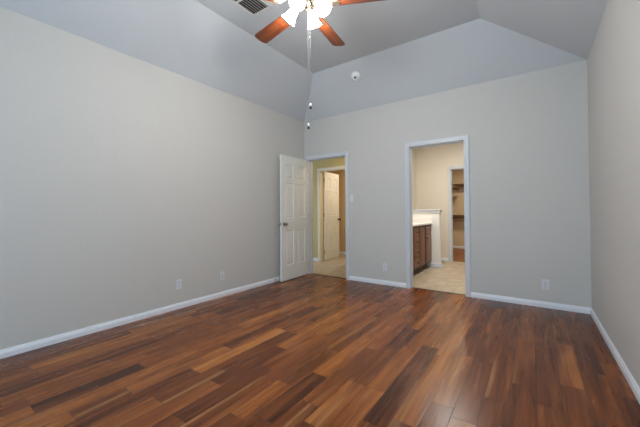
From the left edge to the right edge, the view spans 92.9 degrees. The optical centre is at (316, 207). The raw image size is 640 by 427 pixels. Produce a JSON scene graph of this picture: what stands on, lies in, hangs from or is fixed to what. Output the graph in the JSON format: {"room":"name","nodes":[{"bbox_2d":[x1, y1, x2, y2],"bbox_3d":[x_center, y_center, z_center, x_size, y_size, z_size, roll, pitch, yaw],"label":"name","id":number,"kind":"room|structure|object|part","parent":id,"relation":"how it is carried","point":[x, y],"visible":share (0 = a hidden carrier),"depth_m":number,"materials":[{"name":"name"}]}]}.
{"room":"empty bedroom","nodes":[
{"label":"empty bedroom","id":0,"kind":"room"},
{"bbox_2d":[0,6,303,349],"bbox_3d":[-2.137,-0.173,2.954,0.115,2.805,6.665,-1,-1,35],"label":"wall","id":1,"kind":"structure","parent":0,"point":[124,178],"depth_m":3.04,"materials":[{"name":"grey paint"}]},
{"bbox_2d":[0,276,279,358],"bbox_3d":[-2.065,1.146,2.914,0.014,0.066,6.400,-1,-1,35],"label":"baseboard","id":2,"kind":"structure","parent":1,"relation":"attached to","point":[22,348],"depth_m":3.01,"materials":[{"name":"white paint"}]},
{"bbox_2d":[176,279,180,289],"bbox_3d":[-1.616,0.902,3.556,0.010,0.115,0.070,-1,-1,35],"label":"wall outlet","id":3,"kind":"object","parent":1,"relation":"attached to","point":[178,282],"visible":1,"depth_m":3.55,"materials":[{"name":"white plastic"}]},
{"bbox_2d":[220,272,223,280],"bbox_3d":[-1.263,0.915,4.054,0.009,0.115,0.070,-1,-1,35],"label":"wall outlet","id":4,"kind":"object","parent":1,"relation":"attached to","point":[221,273],"visible":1,"depth_m":4.04,"materials":[{"name":"white plastic"}]},
{"bbox_2d":[0,0,607,121],"bbox_3d":[-0.504,-1.903,1.830,3.894,0.603,6.400,-1,-1,35],"label":"ceiling","id":5,"kind":"structure","parent":0,"point":[400,50],"depth_m":3.51,"materials":[{"name":"light gray paint"}]},
{"bbox_2d":[229,0,271,16],"bbox_3d":[-0.730,-2.083,3.027,0.285,0.010,0.530,-1,-1,35],"label":"ceiling vent","id":6,"kind":"object","parent":5,"relation":"in","point":[253,6],"visible":1,"depth_m":3.14,"materials":[{"name":"white metal"}]},
{"bbox_2d":[255,0,383,128],"bbox_3d":[-0.084,-1.358,2.446,1.269,1.482,1.260,-1,-1,35],"label":"ceiling fan","id":7,"kind":"object","parent":5,"relation":"hanging from","point":[284,21],"visible":1,"depth_m":2.50,"materials":[{"name":"brown wood"}]},
{"bbox_3d":[-0.383,-1.593,2.719,0.135,0.036,0.478,0,-1,-44],"label":"blade","id":8,"kind":"part","parent":7,"relation":"part of","materials":[{"name":"brown wood"}]},
{"bbox_3d":[-0.218,-1.550,2.470,0.139,0.141,0.125,-1,-1,35],"label":"lamp shade","id":9,"kind":"part","parent":7,"relation":"part of","materials":[{"name":"white glass"}]},
{"bbox_3d":[-0.137,-1.553,2.275,0.124,0.141,0.138,-1,-1,35],"label":"lamp shade","id":10,"kind":"part","parent":7,"relation":"part of","materials":[{"name":"white glass"}]},
{"bbox_3d":[-0.032,-1.550,2.547,0.124,0.141,0.138,-1,-1,35],"label":"lamp shade","id":11,"kind":"part","parent":7,"relation":"part of","materials":[{"name":"white glass"}]},
{"bbox_3d":[0.044,-1.553,2.348,0.139,0.141,0.125,-1,-1,35],"label":"lamp shade","id":12,"kind":"part","parent":7,"relation":"part of","materials":[{"name":"white glass"}]},
{"bbox_3d":[0.114,-1.595,2.789,0.135,0.036,0.478,-1,-1,28],"label":"blade","id":13,"kind":"part","parent":7,"relation":"part of","materials":[{"name":"brown wood"}]},
{"bbox_3d":[0.335,-1.603,2.338,0.478,0.036,0.135,-1,-1,10],"label":"blade","id":14,"kind":"part","parent":7,"relation":"part of","materials":[{"name":"brown wood"}]},
{"bbox_2d":[351,71,360,80],"bbox_3d":[0.571,-1.924,4.468,0.140,0.105,0.116,-1,-1,31],"label":"smoke detector","id":15,"kind":"object","parent":5,"relation":"attached to","point":[355,75],"visible":1,"depth_m":4.44,"materials":[{"name":"white plastic"}]},
{"bbox_2d":[0,274,639,426],"bbox_3d":[-0.708,1.150,1.398,4.080,0.001,7.392,-1,-1,35],"label":"floor","id":16,"kind":"structure","parent":0,"point":[308,350],"depth_m":2.19,"materials":[{"name":"brown wood"}]},
{"bbox_2d":[323,170,345,252],"bbox_3d":[0.798,-0.017,7.246,2.300,2.460,1.235,-1,-1,35],"label":"wall","id":17,"kind":"structure","parent":0,"point":[342,223],"depth_m":7.99,"materials":[{"name":"brown paint"}]},
{"bbox_2d":[317,166,344,260],"bbox_3d":[0.400,0.161,6.690,0.862,2.096,0.131,-1,-1,35],"label":"door frame","id":18,"kind":"structure","parent":17,"relation":"attached to","point":[320,171],"depth_m":6.87,"materials":[{"name":"beige paint"}]},
{"bbox_2d":[323,172,340,259],"bbox_3d":[0.350,0.196,7.241,0.171,2.020,0.710,-1,-1,31],"label":"door","id":19,"kind":"structure","parent":17,"relation":"in","point":[331,181],"depth_m":7.19,"materials":[{"name":"white paint"}]},
{"bbox_2d":[313,142,464,257],"bbox_3d":[2.008,-0.164,7.400,6.900,2.740,5.385,-1,-1,35],"label":"wall","id":20,"kind":"structure","parent":0,"point":[430,164],"depth_m":6.95,"materials":[{"name":"beige paint"}]},
{"bbox_2d":[413,217,431,221],"bbox_3d":[1.546,0.246,5.523,0.583,0.100,1.773,-1,-1,35],"label":"backsplash","id":21,"kind":"structure","parent":20,"relation":"attached to","point":[415,219],"depth_m":6.17,"materials":[{"name":"white stone"}]},
{"bbox_2d":[448,165,463,261],"bbox_3d":[3.248,0.139,6.561,0.767,2.096,0.116,-1,-1,35],"label":"door frame","id":22,"kind":"structure","parent":20,"relation":"attached to","point":[450,168],"depth_m":6.72,"materials":[{"name":"grey paint"}]},
{"bbox_2d":[313,248,464,293],"bbox_3d":[2.042,1.230,7.330,6.800,0.050,5.443,-1,-1,35],"label":"floor","id":23,"kind":"structure","parent":0,"point":[449,278],"depth_m":5.51,"materials":[{"name":"beige tile"}]},
{"bbox_2d":[413,224,431,273],"bbox_3d":[1.558,0.758,5.510,0.605,0.855,1.773,-1,-1,35],"label":"vanity cabinet","id":24,"kind":"object","parent":23,"relation":"on","point":[422,246],"visible":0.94,"depth_m":5.54,"materials":[{"name":"brown wood"}]},
{"bbox_3d":[1.498,0.704,4.969,0.019,0.690,0.470,-1,-1,35],"label":"door","id":25,"kind":"part","parent":24,"relation":"part of","materials":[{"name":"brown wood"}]},
{"bbox_3d":[1.732,0.432,5.305,0.019,0.148,0.285,-1,-1,35],"label":"drawer","id":26,"kind":"part","parent":24,"relation":"part of","materials":[{"name":"brown wood"}]},
{"bbox_3d":[1.733,0.602,5.303,0.019,0.168,0.285,-1,-1,35],"label":"drawer","id":27,"kind":"part","parent":24,"relation":"part of","materials":[{"name":"brown wood"}]},
{"bbox_3d":[1.735,0.782,5.300,0.019,0.168,0.285,-1,-1,35],"label":"drawer","id":28,"kind":"part","parent":24,"relation":"part of","materials":[{"name":"brown wood"}]},
{"bbox_3d":[1.736,0.962,5.298,0.019,0.168,0.285,-1,-1,35],"label":"drawer","id":29,"kind":"part","parent":24,"relation":"part of","materials":[{"name":"brown wood"}]},
{"bbox_3d":[1.927,0.709,5.572,0.019,0.690,0.310,-1,-1,35],"label":"door","id":30,"kind":"part","parent":24,"relation":"part of","materials":[{"name":"brown wood"}]},
{"bbox_2d":[413,217,431,226],"bbox_3d":[1.550,0.263,5.520,0.593,0.135,1.773,-1,-1,35],"label":"countertop","id":31,"kind":"structure","parent":24,"relation":"on","point":[417,221],"depth_m":6.09,"materials":[{"name":"white stone"}]},
{"bbox_3d":[1.936,0.709,5.566,0.005,0.590,0.210,-1,-1,35],"label":"raised panel","id":32,"kind":"part","parent":24,"relation":"part of","materials":[{"name":"brown wood"}]},
{"bbox_3d":[2.162,0.436,5.910,0.019,0.140,0.370,-1,-1,35],"label":"drawer","id":33,"kind":"part","parent":24,"relation":"part of","materials":[{"name":"brown wood"}]},
{"bbox_3d":[2.164,0.791,5.906,0.019,0.530,0.370,-1,-1,35],"label":"door","id":34,"kind":"part","parent":24,"relation":"part of","materials":[{"name":"brown wood"}]},
{"bbox_3d":[2.174,0.791,5.899,0.005,0.430,0.270,-1,-1,35],"label":"raised panel","id":35,"kind":"part","parent":24,"relation":"part of","materials":[{"name":"brown wood"}]},
{"bbox_2d":[413,287,465,295],"bbox_3d":[1.686,1.177,4.243,0.723,0.024,0.042,-1,-1,35],"label":"threshold","id":36,"kind":"object","parent":23,"relation":"on","point":[413,287],"visible":0.36,"depth_m":4.21,"materials":[{"name":"brown wood"}]},
{"bbox_2d":[413,209,443,267],"bbox_3d":[2.170,0.617,6.237,0.770,1.147,0.205,-1,-1,35],"label":"wall","id":37,"kind":"structure","parent":0,"point":[435,214],"depth_m":6.05,"materials":[{"name":"white paint"}]},
{"bbox_3d":[2.402,1.154,6.068,0.210,0.065,0.205,-1,-1,35],"label":"moulding","id":38,"kind":"part","parent":37,"relation":"part of","materials":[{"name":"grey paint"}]},
{"bbox_2d":[304,60,591,307],"bbox_3d":[1.393,-0.179,4.465,3.894,2.805,0.115,-1,-1,35],"label":"wall","id":39,"kind":"structure","parent":0,"point":[528,132],"depth_m":3.77,"materials":[{"name":"grey paint"}]},
{"bbox_2d":[306,151,348,279],"bbox_3d":[0.195,0.135,5.303,0.883,2.116,0.131,-1,-1,35],"label":"door frame","id":40,"kind":"structure","parent":39,"relation":"attached to","point":[310,159],"depth_m":5.39,"materials":[{"name":"grey paint"}]},
{"bbox_2d":[279,154,308,281],"bbox_3d":[-0.374,0.170,5.172,0.171,2.030,0.742,-1,-1,34],"label":"door","id":41,"kind":"structure","parent":40,"relation":"attached to","point":[294,215],"depth_m":5.12,"materials":[{"name":"white paint"}]},
{"bbox_2d":[383,263,386,270],"bbox_3d":[1.034,0.910,4.635,0.070,0.115,0.010,-1,-1,35],"label":"wall outlet","id":42,"kind":"object","parent":39,"relation":"attached to","point":[384,264],"visible":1,"depth_m":4.63,"materials":[{"name":"white plastic"}]},
{"bbox_2d":[405,134,470,296],"bbox_3d":[1.675,0.111,4.252,0.855,2.116,0.131,-1,-1,35],"label":"door frame","id":43,"kind":"structure","parent":39,"relation":"attached to","point":[463,138],"depth_m":4.27,"materials":[{"name":"grey paint"}]},
{"bbox_2d":[349,276,590,313],"bbox_3d":[1.365,1.140,4.396,3.894,0.066,0.014,-1,-1,35],"label":"baseboard","id":44,"kind":"structure","parent":39,"relation":"attached to","point":[572,308],"depth_m":3.69,"materials":[{"name":"white paint"}]},
{"bbox_2d":[542,279,548,289],"bbox_3d":[2.631,0.891,3.502,0.070,0.115,0.009,-1,-1,35],"label":"wall outlet","id":45,"kind":"object","parent":39,"relation":"attached to","point":[545,283],"visible":1,"depth_m":3.50,"materials":[{"name":"white plastic"}]},
{"bbox_2d":[587,0,639,387],"bbox_3d":[1.132,-0.225,0.634,0.115,2.805,6.665,-1,-1,35],"label":"wall","id":46,"kind":"structure","parent":0,"point":[613,61],"depth_m":2.21,"materials":[{"name":"grey paint"}]},
{"bbox_2d":[590,308,639,403],"bbox_3d":[1.099,1.095,0.669,0.014,0.066,6.400,-1,-1,35],"label":"baseboard","id":47,"kind":"structure","parent":46,"relation":"attached to","point":[632,383],"depth_m":2.20,"materials":[{"name":"white paint"}]}
]}

